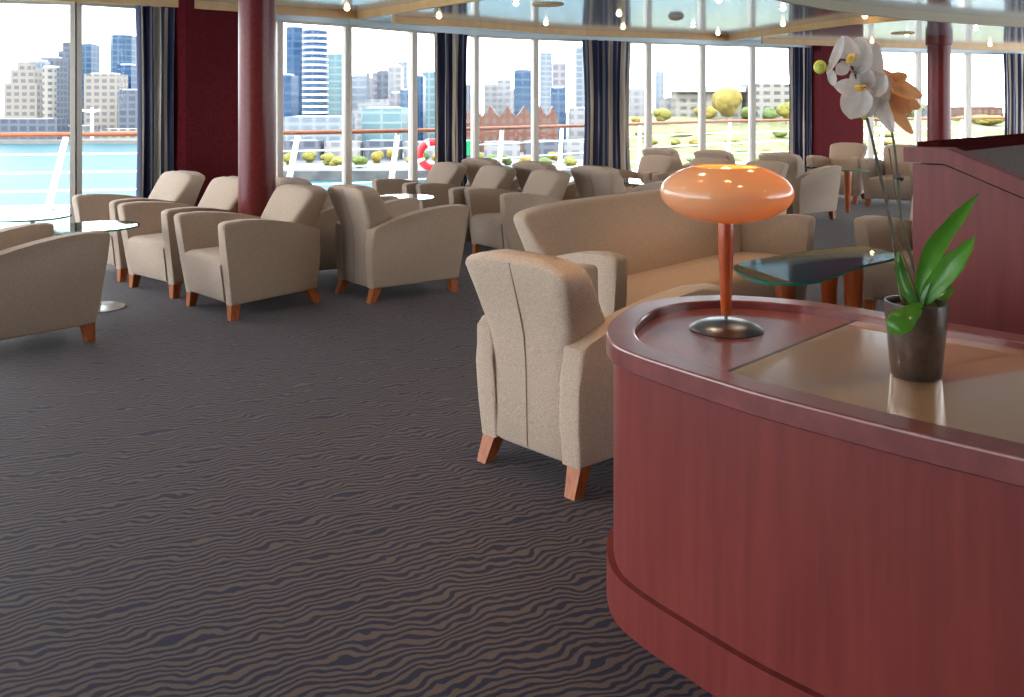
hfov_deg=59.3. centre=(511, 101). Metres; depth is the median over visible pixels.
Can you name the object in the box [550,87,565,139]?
office tower
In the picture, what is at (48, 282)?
armchair
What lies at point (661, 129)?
terrain
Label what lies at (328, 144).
shed
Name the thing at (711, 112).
tree
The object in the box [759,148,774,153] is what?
shrub
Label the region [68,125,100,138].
shed
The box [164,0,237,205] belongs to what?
wall
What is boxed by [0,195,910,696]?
floor
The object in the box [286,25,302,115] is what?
office tower
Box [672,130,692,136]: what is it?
shrub
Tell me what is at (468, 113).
warehouse
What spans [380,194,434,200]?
side table
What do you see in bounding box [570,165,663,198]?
armchair
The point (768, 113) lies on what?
tree
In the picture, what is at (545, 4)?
ceiling vent
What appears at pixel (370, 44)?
tower crane
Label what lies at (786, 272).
coffee table
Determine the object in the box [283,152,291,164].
shrub
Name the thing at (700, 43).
window
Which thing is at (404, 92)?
office tower
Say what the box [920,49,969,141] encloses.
window
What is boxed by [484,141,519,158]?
shed
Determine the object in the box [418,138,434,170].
life ring
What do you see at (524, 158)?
shrub
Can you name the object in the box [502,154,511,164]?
shrub
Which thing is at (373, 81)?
office tower
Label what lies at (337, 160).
shrub
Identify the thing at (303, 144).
shed
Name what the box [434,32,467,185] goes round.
curtain
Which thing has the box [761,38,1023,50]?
trim
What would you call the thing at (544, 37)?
window
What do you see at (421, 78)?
office tower
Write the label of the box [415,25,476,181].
window
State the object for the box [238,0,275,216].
column
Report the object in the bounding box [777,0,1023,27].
trim
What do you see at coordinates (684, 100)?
building
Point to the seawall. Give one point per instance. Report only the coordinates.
(324, 174)
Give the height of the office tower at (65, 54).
64.100 m
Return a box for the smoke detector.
[668,15,683,20]
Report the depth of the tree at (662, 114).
392.53 m
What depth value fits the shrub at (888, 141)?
328.45 m
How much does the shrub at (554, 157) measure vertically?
3.304 m
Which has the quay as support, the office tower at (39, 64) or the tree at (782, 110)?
the office tower at (39, 64)
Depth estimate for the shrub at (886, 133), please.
352.46 m
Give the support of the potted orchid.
on the counter
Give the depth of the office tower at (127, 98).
505.00 m
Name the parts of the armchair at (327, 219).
backrest, arm, arm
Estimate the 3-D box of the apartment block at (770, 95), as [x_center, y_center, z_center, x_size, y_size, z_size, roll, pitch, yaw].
[124.222,3.209,440.000,19.111,24.582,20.000,0,0,0]
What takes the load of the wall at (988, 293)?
on the floor
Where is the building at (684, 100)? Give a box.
[669,87,745,118]
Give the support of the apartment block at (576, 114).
on the quay
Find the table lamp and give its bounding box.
[660,164,793,338]
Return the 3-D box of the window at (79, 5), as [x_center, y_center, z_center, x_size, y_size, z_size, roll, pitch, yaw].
[-4.614,0.135,10.570,0.929,2.730,0.120,0,0,-37]
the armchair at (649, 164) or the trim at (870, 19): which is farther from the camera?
the trim at (870, 19)
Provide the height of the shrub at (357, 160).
4.034 m
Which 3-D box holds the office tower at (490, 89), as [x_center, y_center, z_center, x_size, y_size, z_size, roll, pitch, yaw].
[-13.378,4.137,567.000,8.089,31.926,14.000,0,0,0]
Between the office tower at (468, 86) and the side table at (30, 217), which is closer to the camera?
the side table at (30, 217)
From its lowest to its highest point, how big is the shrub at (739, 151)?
2.283 m
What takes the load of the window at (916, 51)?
on the floor
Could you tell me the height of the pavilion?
14.892 m
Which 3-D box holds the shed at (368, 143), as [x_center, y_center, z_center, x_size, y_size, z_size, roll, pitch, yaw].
[-45.067,16.744,315.500,12.480,6.712,7.000,0,0,0]
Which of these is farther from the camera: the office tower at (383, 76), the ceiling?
the office tower at (383, 76)
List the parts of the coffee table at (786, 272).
leg, glass, leg, leg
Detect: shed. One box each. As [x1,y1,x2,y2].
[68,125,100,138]
[100,128,136,138]
[284,140,323,159]
[324,141,362,156]
[364,140,401,159]
[404,141,434,158]
[466,140,480,157]
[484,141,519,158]
[524,140,558,157]
[563,141,583,157]
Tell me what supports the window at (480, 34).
on the floor
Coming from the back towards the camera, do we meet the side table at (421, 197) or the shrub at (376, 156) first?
the shrub at (376, 156)
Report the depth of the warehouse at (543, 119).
360.03 m
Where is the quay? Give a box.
[0,115,582,169]
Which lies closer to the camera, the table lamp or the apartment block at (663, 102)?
the table lamp
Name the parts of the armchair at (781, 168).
backrest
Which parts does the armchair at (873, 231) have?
leg, seat, backrest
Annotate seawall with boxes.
[283,169,635,179]
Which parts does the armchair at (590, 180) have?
backrest, arm, arm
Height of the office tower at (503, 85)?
33.966 m
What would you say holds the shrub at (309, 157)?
on the quay
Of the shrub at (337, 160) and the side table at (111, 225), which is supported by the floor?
the side table at (111, 225)
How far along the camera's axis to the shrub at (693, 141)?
328.29 m
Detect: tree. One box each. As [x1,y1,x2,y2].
[631,116,639,125]
[653,108,671,120]
[693,106,717,118]
[710,88,742,123]
[740,107,757,118]
[762,107,777,118]
[776,102,788,124]
[906,103,924,116]
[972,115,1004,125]
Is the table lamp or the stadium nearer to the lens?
the table lamp
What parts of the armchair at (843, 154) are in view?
arm, seat, backrest, leg, arm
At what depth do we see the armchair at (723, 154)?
11.81 m
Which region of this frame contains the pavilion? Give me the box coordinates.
[283,116,354,154]
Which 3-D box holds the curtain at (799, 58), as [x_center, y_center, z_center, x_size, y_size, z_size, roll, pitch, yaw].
[5.898,0.177,18.375,0.660,2.585,0.114,0,0,-28]
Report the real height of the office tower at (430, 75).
36.482 m
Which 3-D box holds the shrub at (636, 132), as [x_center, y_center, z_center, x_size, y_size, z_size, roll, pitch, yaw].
[51.578,12.561,355.054,8.029,2.976,7.773,0,0,35]
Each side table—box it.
[0,211,71,223]
[54,220,139,313]
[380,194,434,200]
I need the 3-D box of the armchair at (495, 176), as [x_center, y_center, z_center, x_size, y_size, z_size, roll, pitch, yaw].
[-0.442,1.089,9.371,0.881,0.821,0.738,0,0,-36]
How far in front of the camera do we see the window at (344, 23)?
13.19 m
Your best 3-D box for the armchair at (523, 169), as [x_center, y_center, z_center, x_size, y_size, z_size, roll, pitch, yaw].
[0.503,1.068,9.874,0.927,0.864,0.777,0,0,-44]
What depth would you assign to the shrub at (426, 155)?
298.69 m
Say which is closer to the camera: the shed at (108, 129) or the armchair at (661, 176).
the armchair at (661, 176)
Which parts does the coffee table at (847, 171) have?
glass, leg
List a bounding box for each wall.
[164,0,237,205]
[812,45,862,157]
[903,133,1023,334]
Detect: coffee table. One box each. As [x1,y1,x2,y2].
[622,177,658,187]
[733,246,893,308]
[804,165,870,212]
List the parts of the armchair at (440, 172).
arm, arm, backrest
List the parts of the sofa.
arm, backrest, seat, arm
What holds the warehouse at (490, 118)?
on the quay
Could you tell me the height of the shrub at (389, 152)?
4.333 m
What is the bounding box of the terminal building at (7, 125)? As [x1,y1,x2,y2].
[0,118,67,139]
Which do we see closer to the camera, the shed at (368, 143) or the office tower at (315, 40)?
the shed at (368, 143)
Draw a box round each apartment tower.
[42,66,58,118]
[652,71,663,112]
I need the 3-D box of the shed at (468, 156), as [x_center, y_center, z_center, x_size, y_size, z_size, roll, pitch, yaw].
[-17.556,16.833,319.500,12.640,6.535,7.000,0,0,0]
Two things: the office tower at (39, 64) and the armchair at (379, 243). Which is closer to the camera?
the armchair at (379, 243)
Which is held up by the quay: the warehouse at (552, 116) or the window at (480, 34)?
the warehouse at (552, 116)
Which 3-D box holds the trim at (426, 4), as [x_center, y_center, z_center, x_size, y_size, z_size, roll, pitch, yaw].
[-0.967,-1.176,10.716,0.140,0.108,3.752,0,0,-35]
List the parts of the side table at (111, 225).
glass, plate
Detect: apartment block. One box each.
[569,107,584,140]
[629,87,643,115]
[659,97,670,110]
[741,83,788,118]
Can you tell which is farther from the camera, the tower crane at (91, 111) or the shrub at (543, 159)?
the tower crane at (91, 111)
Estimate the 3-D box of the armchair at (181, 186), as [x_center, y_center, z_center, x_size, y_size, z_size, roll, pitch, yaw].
[-3.276,1.068,8.008,0.777,0.864,0.927,0,0,40]
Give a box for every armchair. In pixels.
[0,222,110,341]
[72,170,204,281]
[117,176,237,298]
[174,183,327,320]
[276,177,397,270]
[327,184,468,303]
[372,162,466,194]
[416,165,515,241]
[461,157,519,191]
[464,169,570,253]
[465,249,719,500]
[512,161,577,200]
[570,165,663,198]
[617,155,677,189]
[642,147,689,172]
[652,157,730,180]
[694,150,735,163]
[745,160,788,214]
[758,152,841,218]
[806,142,867,203]
[853,196,912,310]
[861,144,918,205]
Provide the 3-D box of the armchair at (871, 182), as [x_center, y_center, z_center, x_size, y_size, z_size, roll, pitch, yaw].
[5.602,1.068,13.089,0.777,0.864,0.927,0,0,37]
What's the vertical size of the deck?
0.270 m
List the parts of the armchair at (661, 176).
arm, backrest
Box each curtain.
[135,5,174,197]
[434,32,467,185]
[582,40,630,170]
[788,47,811,171]
[1003,53,1023,134]
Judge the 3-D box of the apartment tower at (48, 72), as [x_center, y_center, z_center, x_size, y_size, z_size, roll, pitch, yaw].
[-263.925,-0.266,514.900,7.083,40.732,9.800,0,0,0]
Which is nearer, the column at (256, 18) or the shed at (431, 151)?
the column at (256, 18)
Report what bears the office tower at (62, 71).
on the quay
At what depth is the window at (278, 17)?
12.44 m
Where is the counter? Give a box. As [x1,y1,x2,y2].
[606,295,1023,696]
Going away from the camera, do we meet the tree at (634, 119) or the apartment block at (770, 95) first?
the tree at (634, 119)
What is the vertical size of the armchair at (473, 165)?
0.864 m
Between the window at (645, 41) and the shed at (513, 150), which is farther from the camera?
the shed at (513, 150)
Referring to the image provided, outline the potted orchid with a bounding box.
[813,35,978,381]
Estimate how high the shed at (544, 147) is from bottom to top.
6.358 m
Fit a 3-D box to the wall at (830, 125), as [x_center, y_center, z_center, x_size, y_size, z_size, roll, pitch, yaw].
[6.854,0.140,19.040,1.259,2.720,0.350,0,0,-28]
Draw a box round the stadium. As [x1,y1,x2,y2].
[352,99,389,140]
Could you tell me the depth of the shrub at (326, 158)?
283.77 m
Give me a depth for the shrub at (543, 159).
272.36 m
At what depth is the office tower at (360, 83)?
480.00 m
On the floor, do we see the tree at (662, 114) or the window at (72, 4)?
the window at (72, 4)
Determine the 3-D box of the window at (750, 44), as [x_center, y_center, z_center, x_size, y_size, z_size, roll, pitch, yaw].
[4.295,0.135,17.950,1.224,2.730,0.120,0,0,-24]
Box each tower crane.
[82,108,99,139]
[354,40,379,77]
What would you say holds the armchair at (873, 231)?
on the floor
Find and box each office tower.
[4,62,41,117]
[29,60,49,69]
[36,57,67,118]
[58,42,69,124]
[82,42,99,124]
[84,73,127,128]
[110,33,136,72]
[117,64,136,88]
[118,89,136,127]
[283,74,297,116]
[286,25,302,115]
[302,28,327,115]
[328,53,341,115]
[352,75,369,110]
[366,72,376,98]
[377,70,390,102]
[388,65,403,92]
[390,92,399,106]
[398,61,407,88]
[400,89,407,107]
[418,75,425,140]
[422,71,434,138]
[466,84,470,111]
[484,83,496,113]
[497,79,510,116]
[506,89,513,113]
[514,69,530,115]
[539,52,551,114]
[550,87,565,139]
[552,62,565,87]
[575,45,584,106]
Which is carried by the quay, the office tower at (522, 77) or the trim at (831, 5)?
the office tower at (522, 77)
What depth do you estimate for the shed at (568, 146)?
322.02 m
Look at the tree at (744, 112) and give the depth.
408.87 m
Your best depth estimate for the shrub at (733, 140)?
328.37 m
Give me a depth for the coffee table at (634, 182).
10.19 m
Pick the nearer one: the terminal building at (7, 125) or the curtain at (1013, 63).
the curtain at (1013, 63)
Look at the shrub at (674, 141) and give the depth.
328.33 m
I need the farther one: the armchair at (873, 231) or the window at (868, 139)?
the window at (868, 139)
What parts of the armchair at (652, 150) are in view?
arm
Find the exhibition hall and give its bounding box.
[361,107,407,152]
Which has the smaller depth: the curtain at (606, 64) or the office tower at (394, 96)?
the curtain at (606, 64)
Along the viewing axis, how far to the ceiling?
12.69 m
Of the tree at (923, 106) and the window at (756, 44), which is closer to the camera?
the window at (756, 44)
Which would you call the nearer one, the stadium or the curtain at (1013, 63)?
the curtain at (1013, 63)
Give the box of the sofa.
[513,189,815,317]
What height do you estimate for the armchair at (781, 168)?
0.804 m
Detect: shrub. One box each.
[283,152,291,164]
[302,151,316,162]
[320,153,334,164]
[329,156,341,165]
[352,155,367,167]
[371,150,383,162]
[386,149,398,159]
[424,151,429,160]
[487,154,497,159]
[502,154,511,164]
[518,155,530,161]
[539,157,551,162]
[547,151,563,160]
[564,156,576,166]
[635,130,643,137]
[643,138,657,145]
[671,138,679,145]
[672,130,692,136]
[688,138,697,145]
[724,138,741,143]
[735,150,747,152]
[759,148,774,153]
[772,130,787,136]
[879,131,894,137]
[883,139,895,144]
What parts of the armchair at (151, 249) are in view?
leg, seat, arm, leg, arm, backrest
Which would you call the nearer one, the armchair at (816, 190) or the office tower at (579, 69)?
the armchair at (816, 190)
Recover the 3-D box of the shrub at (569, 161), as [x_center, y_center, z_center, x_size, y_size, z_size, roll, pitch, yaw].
[17.609,18.288,273.797,4.249,3.553,5.053,0,0,-41]
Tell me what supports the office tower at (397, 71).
on the quay
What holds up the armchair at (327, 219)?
on the floor
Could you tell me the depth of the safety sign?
16.29 m
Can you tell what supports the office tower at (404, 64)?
on the quay
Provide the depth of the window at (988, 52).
20.77 m
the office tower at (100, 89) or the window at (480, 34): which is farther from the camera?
the office tower at (100, 89)
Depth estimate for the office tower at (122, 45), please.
621.02 m
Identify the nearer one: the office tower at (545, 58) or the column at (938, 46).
the column at (938, 46)
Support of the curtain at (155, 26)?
hanging from the wall at (206, 41)
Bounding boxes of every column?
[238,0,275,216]
[925,35,952,140]
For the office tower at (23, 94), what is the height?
43.211 m
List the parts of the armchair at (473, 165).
backrest, arm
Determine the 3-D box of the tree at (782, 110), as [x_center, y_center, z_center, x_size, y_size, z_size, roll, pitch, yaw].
[120.899,5.046,395.795,8.768,10.463,9.347,0,0,-43]
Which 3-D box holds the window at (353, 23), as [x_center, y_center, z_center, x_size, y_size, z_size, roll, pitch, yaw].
[-2.005,0.135,13.805,0.120,2.730,1.384,0,0,38]
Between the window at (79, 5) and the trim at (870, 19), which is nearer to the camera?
the window at (79, 5)
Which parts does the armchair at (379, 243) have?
leg, backrest, leg, arm, arm, leg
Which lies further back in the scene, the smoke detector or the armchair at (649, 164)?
the smoke detector
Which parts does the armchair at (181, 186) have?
arm, seat, leg, arm, backrest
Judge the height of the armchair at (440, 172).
0.821 m
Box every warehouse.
[466,108,482,151]
[482,106,498,151]
[499,106,515,140]
[516,106,530,151]
[539,106,547,139]
[547,106,557,139]
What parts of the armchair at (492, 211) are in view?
leg, seat, arm, arm, backrest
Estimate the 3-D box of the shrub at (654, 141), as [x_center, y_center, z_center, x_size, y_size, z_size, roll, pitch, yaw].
[50.745,14.745,329.932,5.825,3.093,6.560,0,0,7]
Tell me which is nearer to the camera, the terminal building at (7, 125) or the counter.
the counter
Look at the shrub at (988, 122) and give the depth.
389.86 m
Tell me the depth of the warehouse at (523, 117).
360.03 m
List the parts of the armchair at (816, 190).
backrest, arm, leg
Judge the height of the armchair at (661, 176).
0.804 m
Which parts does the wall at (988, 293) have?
cap rail, cap rail, panel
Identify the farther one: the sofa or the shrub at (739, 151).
the shrub at (739, 151)
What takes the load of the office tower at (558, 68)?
on the quay
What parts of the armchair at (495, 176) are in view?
arm, arm, backrest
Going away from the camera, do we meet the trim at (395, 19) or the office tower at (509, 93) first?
the trim at (395, 19)
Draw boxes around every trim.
[25,0,357,19]
[357,0,481,18]
[392,16,728,40]
[729,16,908,40]
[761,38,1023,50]
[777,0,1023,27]
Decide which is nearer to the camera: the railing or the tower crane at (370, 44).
the railing
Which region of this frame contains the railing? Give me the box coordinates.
[0,117,1004,211]
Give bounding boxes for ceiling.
[200,0,1023,45]
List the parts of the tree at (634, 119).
crown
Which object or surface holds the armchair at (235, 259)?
on the floor
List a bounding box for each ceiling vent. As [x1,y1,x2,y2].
[532,2,563,6]
[891,32,914,34]
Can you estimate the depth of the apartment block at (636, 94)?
480.00 m
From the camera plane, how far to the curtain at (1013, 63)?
20.74 m
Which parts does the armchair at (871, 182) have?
leg, arm, seat, backrest, arm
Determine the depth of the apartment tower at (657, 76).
520.02 m
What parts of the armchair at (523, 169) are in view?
backrest, arm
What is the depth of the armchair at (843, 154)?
13.83 m
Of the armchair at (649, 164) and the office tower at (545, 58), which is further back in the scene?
the office tower at (545, 58)
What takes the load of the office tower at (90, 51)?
on the quay
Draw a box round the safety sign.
[466,141,470,154]
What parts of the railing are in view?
handrail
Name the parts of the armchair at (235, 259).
leg, seat, arm, leg, arm, backrest, leg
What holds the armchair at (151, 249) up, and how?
on the floor
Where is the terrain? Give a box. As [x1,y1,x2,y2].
[629,113,1004,169]
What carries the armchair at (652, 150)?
on the floor
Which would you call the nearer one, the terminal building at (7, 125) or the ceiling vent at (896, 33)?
the ceiling vent at (896, 33)
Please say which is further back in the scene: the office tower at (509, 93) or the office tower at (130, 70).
the office tower at (130, 70)
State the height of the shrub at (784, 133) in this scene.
2.981 m
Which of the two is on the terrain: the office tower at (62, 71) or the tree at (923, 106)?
the tree at (923, 106)
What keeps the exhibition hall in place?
on the quay
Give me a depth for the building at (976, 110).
420.00 m
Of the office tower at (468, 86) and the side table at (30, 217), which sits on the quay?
the office tower at (468, 86)
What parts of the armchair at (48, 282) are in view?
arm, leg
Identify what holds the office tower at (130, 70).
on the quay
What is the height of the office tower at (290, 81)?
32.742 m
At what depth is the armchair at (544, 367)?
3.50 m
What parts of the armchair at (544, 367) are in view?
leg, backrest, arm, leg, arm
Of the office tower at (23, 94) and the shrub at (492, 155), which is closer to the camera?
the shrub at (492, 155)
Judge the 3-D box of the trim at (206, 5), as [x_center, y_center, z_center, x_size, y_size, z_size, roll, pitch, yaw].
[-3.928,-1.175,10.835,4.592,0.110,0.400,0,0,-33]
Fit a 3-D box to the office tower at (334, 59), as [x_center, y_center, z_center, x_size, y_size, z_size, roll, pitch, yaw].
[-101.978,-4.295,527.000,13.289,48.790,14.000,0,0,0]
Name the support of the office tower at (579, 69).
on the quay
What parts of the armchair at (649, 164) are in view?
arm, arm, backrest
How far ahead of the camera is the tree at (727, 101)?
390.05 m
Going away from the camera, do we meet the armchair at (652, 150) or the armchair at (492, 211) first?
the armchair at (492, 211)
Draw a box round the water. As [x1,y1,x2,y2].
[0,113,568,205]
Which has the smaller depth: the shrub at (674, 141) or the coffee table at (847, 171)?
the coffee table at (847, 171)
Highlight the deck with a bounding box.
[0,158,882,228]
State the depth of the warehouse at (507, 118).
360.03 m
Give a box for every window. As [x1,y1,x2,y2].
[0,0,75,234]
[76,2,158,194]
[276,14,280,177]
[280,15,348,184]
[349,19,415,183]
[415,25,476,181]
[477,31,536,160]
[536,34,597,181]
[598,37,649,148]
[649,38,703,150]
[704,40,753,161]
[754,42,811,160]
[866,117,871,157]
[872,47,919,157]
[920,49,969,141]
[970,50,1023,136]

